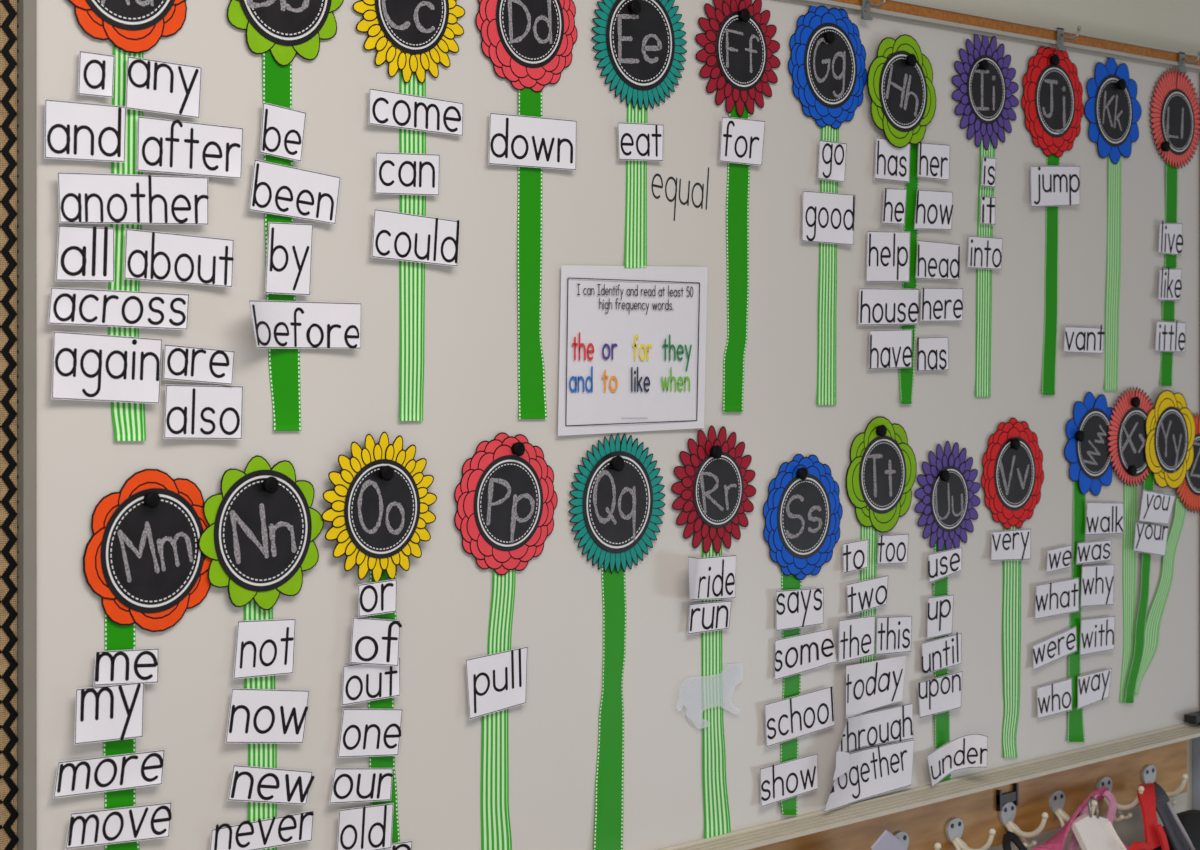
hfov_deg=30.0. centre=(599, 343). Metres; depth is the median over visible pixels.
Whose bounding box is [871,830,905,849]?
folder
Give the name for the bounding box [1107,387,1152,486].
paper flower
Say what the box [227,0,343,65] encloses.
paper flower
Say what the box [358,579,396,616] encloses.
card
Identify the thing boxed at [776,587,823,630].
card
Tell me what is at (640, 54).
paper flower
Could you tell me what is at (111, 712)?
card
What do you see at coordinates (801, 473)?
round magnet
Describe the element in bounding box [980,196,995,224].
card
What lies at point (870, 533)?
ribbon
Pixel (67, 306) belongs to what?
card
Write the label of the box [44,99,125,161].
card
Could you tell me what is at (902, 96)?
paper flower
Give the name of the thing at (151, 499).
round magnet
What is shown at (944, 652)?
card
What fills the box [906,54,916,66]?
round magnet
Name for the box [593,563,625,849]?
ribbon
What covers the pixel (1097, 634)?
card
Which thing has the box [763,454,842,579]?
paper flower
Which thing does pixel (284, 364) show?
ribbon
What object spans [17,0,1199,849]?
whiteboard
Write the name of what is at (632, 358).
poster
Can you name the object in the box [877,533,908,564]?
card
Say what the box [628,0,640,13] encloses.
round magnet
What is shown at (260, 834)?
card
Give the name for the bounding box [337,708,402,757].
card
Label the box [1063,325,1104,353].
card
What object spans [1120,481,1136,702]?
ribbon
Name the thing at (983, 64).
round magnet
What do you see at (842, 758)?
paper scrap
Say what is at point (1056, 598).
card
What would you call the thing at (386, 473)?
round magnet
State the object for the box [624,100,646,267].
ribbon
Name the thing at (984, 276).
ribbon
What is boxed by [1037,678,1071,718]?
card
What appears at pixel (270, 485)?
round magnet
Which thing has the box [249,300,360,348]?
card
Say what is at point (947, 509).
paper flower
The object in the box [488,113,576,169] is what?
card
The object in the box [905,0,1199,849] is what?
wall
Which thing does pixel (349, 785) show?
card
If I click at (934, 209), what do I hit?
card
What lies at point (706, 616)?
card
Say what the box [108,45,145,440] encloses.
ribbon
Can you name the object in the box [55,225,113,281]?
card
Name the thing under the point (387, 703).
ribbon
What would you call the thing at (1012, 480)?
paper flower
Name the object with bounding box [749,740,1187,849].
coat rack
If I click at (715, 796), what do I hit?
ribbon
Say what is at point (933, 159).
card
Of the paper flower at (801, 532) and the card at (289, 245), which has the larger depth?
the paper flower at (801, 532)
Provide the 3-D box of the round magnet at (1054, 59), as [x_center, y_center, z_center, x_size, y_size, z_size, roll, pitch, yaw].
[0.724,-0.452,3.566,0.010,0.019,0.019,0,0,44]
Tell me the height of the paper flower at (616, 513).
0.179 m
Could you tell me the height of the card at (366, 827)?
0.056 m
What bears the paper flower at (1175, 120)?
attached to the whiteboard
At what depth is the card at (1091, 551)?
3.66 m
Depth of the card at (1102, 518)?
3.68 m
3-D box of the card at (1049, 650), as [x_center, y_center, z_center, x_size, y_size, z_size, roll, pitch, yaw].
[0.726,0.485,3.571,0.004,0.058,0.132,0,0,44]
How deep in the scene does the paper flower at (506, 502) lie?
2.71 m
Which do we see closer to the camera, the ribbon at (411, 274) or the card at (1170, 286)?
the ribbon at (411, 274)
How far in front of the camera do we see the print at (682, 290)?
2.87 m
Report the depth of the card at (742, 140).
3.02 m
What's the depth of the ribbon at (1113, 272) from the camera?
3.71 m
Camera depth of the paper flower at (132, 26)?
2.32 m
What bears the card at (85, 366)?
attached to the whiteboard
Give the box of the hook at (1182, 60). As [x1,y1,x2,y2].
[1177,51,1199,72]
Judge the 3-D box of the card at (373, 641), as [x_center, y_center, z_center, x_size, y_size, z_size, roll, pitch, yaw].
[-0.255,0.339,2.552,0.005,0.062,0.080,0,0,44]
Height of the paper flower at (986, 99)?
0.181 m
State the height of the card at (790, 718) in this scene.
0.068 m
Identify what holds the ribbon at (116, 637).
attached to the whiteboard
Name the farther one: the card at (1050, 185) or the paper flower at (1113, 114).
the paper flower at (1113, 114)
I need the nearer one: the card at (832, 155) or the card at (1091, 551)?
the card at (832, 155)
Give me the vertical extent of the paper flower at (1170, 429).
0.170 m
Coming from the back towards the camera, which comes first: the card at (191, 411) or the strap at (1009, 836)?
the strap at (1009, 836)
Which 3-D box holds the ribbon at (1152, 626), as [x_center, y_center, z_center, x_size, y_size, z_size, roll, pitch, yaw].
[0.959,0.419,3.820,0.001,0.342,0.178,0,0,44]
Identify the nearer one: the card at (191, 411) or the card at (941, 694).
the card at (191, 411)
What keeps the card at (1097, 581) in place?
attached to the whiteboard
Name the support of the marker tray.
on the whiteboard
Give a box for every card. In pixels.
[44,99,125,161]
[48,287,188,329]
[51,331,161,403]
[53,749,164,797]
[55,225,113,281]
[57,172,208,224]
[65,802,171,848]
[74,682,143,744]
[78,51,114,97]
[94,648,158,685]
[124,229,233,286]
[125,56,201,117]
[137,116,242,178]
[163,344,234,384]
[164,385,242,438]
[210,810,313,849]
[225,688,309,742]
[227,765,313,804]
[233,618,295,678]
[249,159,340,223]
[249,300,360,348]
[260,102,305,161]
[265,222,312,295]
[329,768,392,803]
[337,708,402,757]
[337,803,393,849]
[341,657,400,705]
[350,617,401,665]
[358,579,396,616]
[369,88,463,135]
[371,209,459,266]
[375,152,439,195]
[384,840,412,849]
[465,646,527,719]
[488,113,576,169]
[617,122,663,160]
[688,555,735,600]
[688,600,731,634]
[719,116,765,165]
[760,753,818,806]
[764,686,835,746]
[775,628,836,679]
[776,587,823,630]
[802,190,855,244]
[818,140,846,181]
[824,739,913,812]
[837,703,912,751]
[838,615,874,663]
[842,539,868,573]
[846,575,888,615]
[846,656,905,717]
[858,288,918,325]
[866,231,909,281]
[868,329,911,368]
[874,137,909,181]
[876,616,911,654]
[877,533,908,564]
[882,188,906,224]
[914,189,952,229]
[915,240,959,279]
[916,337,948,371]
[917,142,949,180]
[918,671,962,717]
[920,288,962,321]
[921,632,961,674]
[927,594,953,638]
[927,733,987,787]
[928,547,961,582]
[967,236,1002,269]
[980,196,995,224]
[981,157,995,187]
[991,528,1030,560]
[1030,166,1079,206]
[1032,626,1076,670]
[1034,578,1078,619]
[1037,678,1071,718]
[1046,544,1071,572]
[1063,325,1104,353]
[1076,539,1111,564]
[1078,668,1111,708]
[1080,564,1113,606]
[1080,616,1114,655]
[1085,502,1123,534]
[1134,522,1168,555]
[1139,490,1175,524]
[1155,320,1185,351]
[1158,221,1182,254]
[1158,267,1181,300]
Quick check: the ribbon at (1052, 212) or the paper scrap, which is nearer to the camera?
the paper scrap
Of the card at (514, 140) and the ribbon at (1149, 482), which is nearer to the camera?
the card at (514, 140)
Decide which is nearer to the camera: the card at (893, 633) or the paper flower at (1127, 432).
the card at (893, 633)
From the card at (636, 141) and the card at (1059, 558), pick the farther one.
the card at (1059, 558)
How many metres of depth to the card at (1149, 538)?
3.77 m
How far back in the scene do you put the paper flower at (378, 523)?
2.56 m
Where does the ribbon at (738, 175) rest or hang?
attached to the whiteboard
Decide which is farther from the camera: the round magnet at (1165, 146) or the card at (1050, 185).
the round magnet at (1165, 146)
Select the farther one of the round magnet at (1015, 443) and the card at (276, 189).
the round magnet at (1015, 443)
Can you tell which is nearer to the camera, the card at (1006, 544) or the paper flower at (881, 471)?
the paper flower at (881, 471)
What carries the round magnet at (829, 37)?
attached to the paper flower at (829, 80)
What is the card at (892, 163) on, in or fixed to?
attached to the whiteboard
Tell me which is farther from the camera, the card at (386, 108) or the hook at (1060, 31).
the hook at (1060, 31)
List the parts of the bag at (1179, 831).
grab handle, trim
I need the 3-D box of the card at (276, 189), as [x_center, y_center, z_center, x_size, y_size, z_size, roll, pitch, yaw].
[-0.336,-0.168,2.474,0.004,0.067,0.131,0,0,44]
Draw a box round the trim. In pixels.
[1193,737,1199,809]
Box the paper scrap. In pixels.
[833,751,848,779]
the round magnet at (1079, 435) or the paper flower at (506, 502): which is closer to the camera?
the paper flower at (506, 502)
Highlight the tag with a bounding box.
[1071,796,1126,849]
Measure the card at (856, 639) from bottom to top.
0.062 m
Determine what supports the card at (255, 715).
attached to the whiteboard
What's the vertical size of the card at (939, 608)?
0.062 m
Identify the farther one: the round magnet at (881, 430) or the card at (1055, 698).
the card at (1055, 698)
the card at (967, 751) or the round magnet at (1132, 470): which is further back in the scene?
the round magnet at (1132, 470)
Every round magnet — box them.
[143,491,159,507]
[262,476,278,493]
[379,465,393,480]
[511,442,524,455]
[610,456,623,471]
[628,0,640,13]
[710,445,721,458]
[738,8,749,21]
[796,467,807,479]
[824,31,834,43]
[876,425,886,436]
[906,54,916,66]
[939,470,949,481]
[979,59,988,69]
[1010,438,1019,449]
[1050,54,1059,65]
[1075,430,1084,441]
[1117,79,1125,89]
[1127,465,1136,475]
[1131,396,1139,407]
[1161,141,1169,151]
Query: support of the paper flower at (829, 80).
attached to the whiteboard
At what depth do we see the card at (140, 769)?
2.30 m
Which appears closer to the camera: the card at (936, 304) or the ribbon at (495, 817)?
the ribbon at (495, 817)
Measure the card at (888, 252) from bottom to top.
0.076 m
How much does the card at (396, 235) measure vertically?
0.063 m
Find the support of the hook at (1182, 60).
attached to the whiteboard
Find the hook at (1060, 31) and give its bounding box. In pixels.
[1056,26,1080,50]
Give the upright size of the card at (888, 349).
0.058 m
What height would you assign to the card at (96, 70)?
0.046 m
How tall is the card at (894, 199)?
0.054 m
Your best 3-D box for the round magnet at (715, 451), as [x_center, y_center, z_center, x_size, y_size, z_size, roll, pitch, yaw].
[0.154,0.143,2.977,0.010,0.019,0.019,0,0,44]
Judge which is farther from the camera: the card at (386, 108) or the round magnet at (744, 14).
the round magnet at (744, 14)
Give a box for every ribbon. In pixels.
[103,612,139,849]
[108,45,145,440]
[244,600,276,849]
[263,50,300,430]
[368,566,399,842]
[399,70,425,420]
[481,569,515,849]
[517,88,546,418]
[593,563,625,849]
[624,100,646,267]
[702,538,730,838]
[723,104,749,411]
[781,571,801,814]
[817,125,838,404]
[860,524,876,663]
[899,144,918,403]
[933,540,950,781]
[975,136,994,396]
[1002,526,1020,757]
[1042,154,1059,394]
[1067,481,1085,741]
[1104,155,1121,390]
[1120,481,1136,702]
[1125,472,1153,702]
[1135,493,1185,694]
[1160,162,1177,385]
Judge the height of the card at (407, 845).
0.050 m
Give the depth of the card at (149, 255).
2.36 m
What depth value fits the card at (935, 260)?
3.34 m
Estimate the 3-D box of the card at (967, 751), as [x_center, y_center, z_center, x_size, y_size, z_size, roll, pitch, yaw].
[0.526,0.621,3.347,0.111,0.073,0.029,0,0,-27]
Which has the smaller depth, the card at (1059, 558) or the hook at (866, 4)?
the hook at (866, 4)
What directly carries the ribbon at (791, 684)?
attached to the whiteboard
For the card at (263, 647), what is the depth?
2.44 m
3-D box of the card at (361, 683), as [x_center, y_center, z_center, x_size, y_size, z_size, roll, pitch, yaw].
[-0.260,0.384,2.552,0.005,0.046,0.090,0,0,44]
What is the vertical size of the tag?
0.109 m
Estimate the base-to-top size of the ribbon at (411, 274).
0.446 m
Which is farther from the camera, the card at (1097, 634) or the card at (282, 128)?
the card at (1097, 634)
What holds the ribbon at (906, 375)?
attached to the whiteboard
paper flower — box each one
[68,0,186,53]
[83,469,210,631]
[198,455,323,609]
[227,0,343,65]
[321,431,436,581]
[352,0,464,83]
[454,432,557,574]
[475,0,577,91]
[568,433,665,573]
[591,0,686,109]
[671,425,755,553]
[695,0,780,116]
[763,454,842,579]
[788,5,866,128]
[846,416,916,532]
[867,34,935,147]
[915,441,980,551]
[952,34,1018,149]
[981,417,1043,528]
[1021,46,1083,156]
[1064,392,1114,495]
[1084,57,1141,163]
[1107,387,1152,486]
[1144,390,1195,488]
[1149,68,1199,168]
[1176,413,1199,512]
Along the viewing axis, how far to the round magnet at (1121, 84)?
3.71 m
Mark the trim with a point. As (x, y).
(1196, 741)
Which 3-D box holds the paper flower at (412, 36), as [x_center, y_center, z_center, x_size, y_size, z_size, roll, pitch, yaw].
[-0.220,-0.388,2.600,0.002,0.173,0.173,0,0,44]
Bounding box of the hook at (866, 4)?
[861,0,885,19]
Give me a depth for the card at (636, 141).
2.88 m
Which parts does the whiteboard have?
frame, map rail, frame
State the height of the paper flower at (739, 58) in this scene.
0.177 m
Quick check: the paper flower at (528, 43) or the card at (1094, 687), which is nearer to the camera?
the paper flower at (528, 43)
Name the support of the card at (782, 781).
attached to the whiteboard
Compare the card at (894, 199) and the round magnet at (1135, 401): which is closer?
the card at (894, 199)
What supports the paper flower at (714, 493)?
attached to the whiteboard
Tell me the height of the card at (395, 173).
0.051 m
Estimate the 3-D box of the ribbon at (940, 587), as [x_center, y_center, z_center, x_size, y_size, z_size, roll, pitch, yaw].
[0.514,0.464,3.361,0.004,0.401,0.047,0,0,44]
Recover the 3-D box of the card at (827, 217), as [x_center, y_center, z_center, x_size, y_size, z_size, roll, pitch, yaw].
[0.323,-0.177,3.155,0.004,0.073,0.122,0,0,44]
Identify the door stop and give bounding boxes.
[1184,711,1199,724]
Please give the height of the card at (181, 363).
0.044 m
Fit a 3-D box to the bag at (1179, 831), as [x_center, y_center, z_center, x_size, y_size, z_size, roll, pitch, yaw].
[0.933,0.908,3.693,0.104,0.362,0.405,0,0,36]
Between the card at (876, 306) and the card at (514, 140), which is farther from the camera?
the card at (876, 306)
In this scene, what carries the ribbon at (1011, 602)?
attached to the whiteboard
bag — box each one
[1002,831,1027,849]
[1033,787,1129,849]
[1129,782,1199,849]
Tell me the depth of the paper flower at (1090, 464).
3.65 m
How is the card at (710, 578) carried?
attached to the whiteboard
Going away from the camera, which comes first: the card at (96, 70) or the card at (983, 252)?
the card at (96, 70)
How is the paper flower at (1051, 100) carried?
attached to the whiteboard
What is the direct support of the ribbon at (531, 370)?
attached to the whiteboard
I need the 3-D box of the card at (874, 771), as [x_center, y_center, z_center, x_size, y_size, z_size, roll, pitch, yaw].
[0.384,0.616,3.211,0.011,0.077,0.230,0,0,40]
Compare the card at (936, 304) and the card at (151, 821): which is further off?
the card at (936, 304)
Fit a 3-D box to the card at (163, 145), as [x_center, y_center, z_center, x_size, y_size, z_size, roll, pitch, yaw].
[-0.432,-0.207,2.374,0.006,0.059,0.137,0,0,44]
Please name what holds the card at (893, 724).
attached to the whiteboard
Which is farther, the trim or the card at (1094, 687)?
the trim
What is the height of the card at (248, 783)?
0.057 m
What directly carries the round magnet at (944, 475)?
attached to the paper flower at (947, 509)
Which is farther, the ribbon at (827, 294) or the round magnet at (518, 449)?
the ribbon at (827, 294)
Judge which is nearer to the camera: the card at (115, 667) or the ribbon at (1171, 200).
the card at (115, 667)
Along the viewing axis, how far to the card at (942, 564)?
3.36 m
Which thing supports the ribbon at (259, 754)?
attached to the whiteboard
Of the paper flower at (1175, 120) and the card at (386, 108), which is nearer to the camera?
the card at (386, 108)
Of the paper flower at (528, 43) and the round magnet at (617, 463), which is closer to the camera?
the paper flower at (528, 43)
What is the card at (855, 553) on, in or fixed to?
attached to the whiteboard
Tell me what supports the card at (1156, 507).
attached to the whiteboard
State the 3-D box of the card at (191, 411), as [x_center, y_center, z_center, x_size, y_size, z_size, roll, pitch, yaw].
[-0.422,0.073,2.384,0.005,0.061,0.105,0,0,44]
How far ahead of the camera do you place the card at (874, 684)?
3.23 m
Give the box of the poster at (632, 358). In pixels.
[558,265,707,435]
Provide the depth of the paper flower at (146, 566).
2.34 m
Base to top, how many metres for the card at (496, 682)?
0.077 m
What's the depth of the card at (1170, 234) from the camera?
3.83 m
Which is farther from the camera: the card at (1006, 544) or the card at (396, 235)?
the card at (1006, 544)
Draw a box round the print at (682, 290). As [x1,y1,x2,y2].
[577,284,692,314]
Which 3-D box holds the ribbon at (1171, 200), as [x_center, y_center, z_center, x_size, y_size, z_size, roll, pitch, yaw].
[0.975,-0.144,3.838,0.003,0.432,0.064,0,0,44]
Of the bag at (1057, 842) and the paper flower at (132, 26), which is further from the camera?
the bag at (1057, 842)
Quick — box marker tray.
[656,722,1199,849]
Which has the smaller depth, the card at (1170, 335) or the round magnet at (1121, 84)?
the round magnet at (1121, 84)
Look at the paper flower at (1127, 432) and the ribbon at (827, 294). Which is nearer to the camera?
the ribbon at (827, 294)
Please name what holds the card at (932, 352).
attached to the whiteboard
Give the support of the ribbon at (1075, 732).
attached to the whiteboard
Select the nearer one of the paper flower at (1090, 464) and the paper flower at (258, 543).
the paper flower at (258, 543)
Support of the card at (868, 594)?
attached to the whiteboard
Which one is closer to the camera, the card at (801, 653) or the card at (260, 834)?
the card at (260, 834)
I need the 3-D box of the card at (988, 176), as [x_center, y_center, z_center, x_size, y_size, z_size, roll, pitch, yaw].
[0.596,-0.264,3.437,0.003,0.046,0.044,0,0,44]
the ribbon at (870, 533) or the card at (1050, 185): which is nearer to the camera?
the ribbon at (870, 533)
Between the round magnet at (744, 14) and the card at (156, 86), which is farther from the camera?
the round magnet at (744, 14)
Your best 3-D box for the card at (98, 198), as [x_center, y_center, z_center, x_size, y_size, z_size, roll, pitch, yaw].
[-0.481,-0.150,2.320,0.004,0.056,0.186,0,0,44]
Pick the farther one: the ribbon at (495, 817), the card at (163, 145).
the ribbon at (495, 817)
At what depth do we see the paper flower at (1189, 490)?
3.89 m

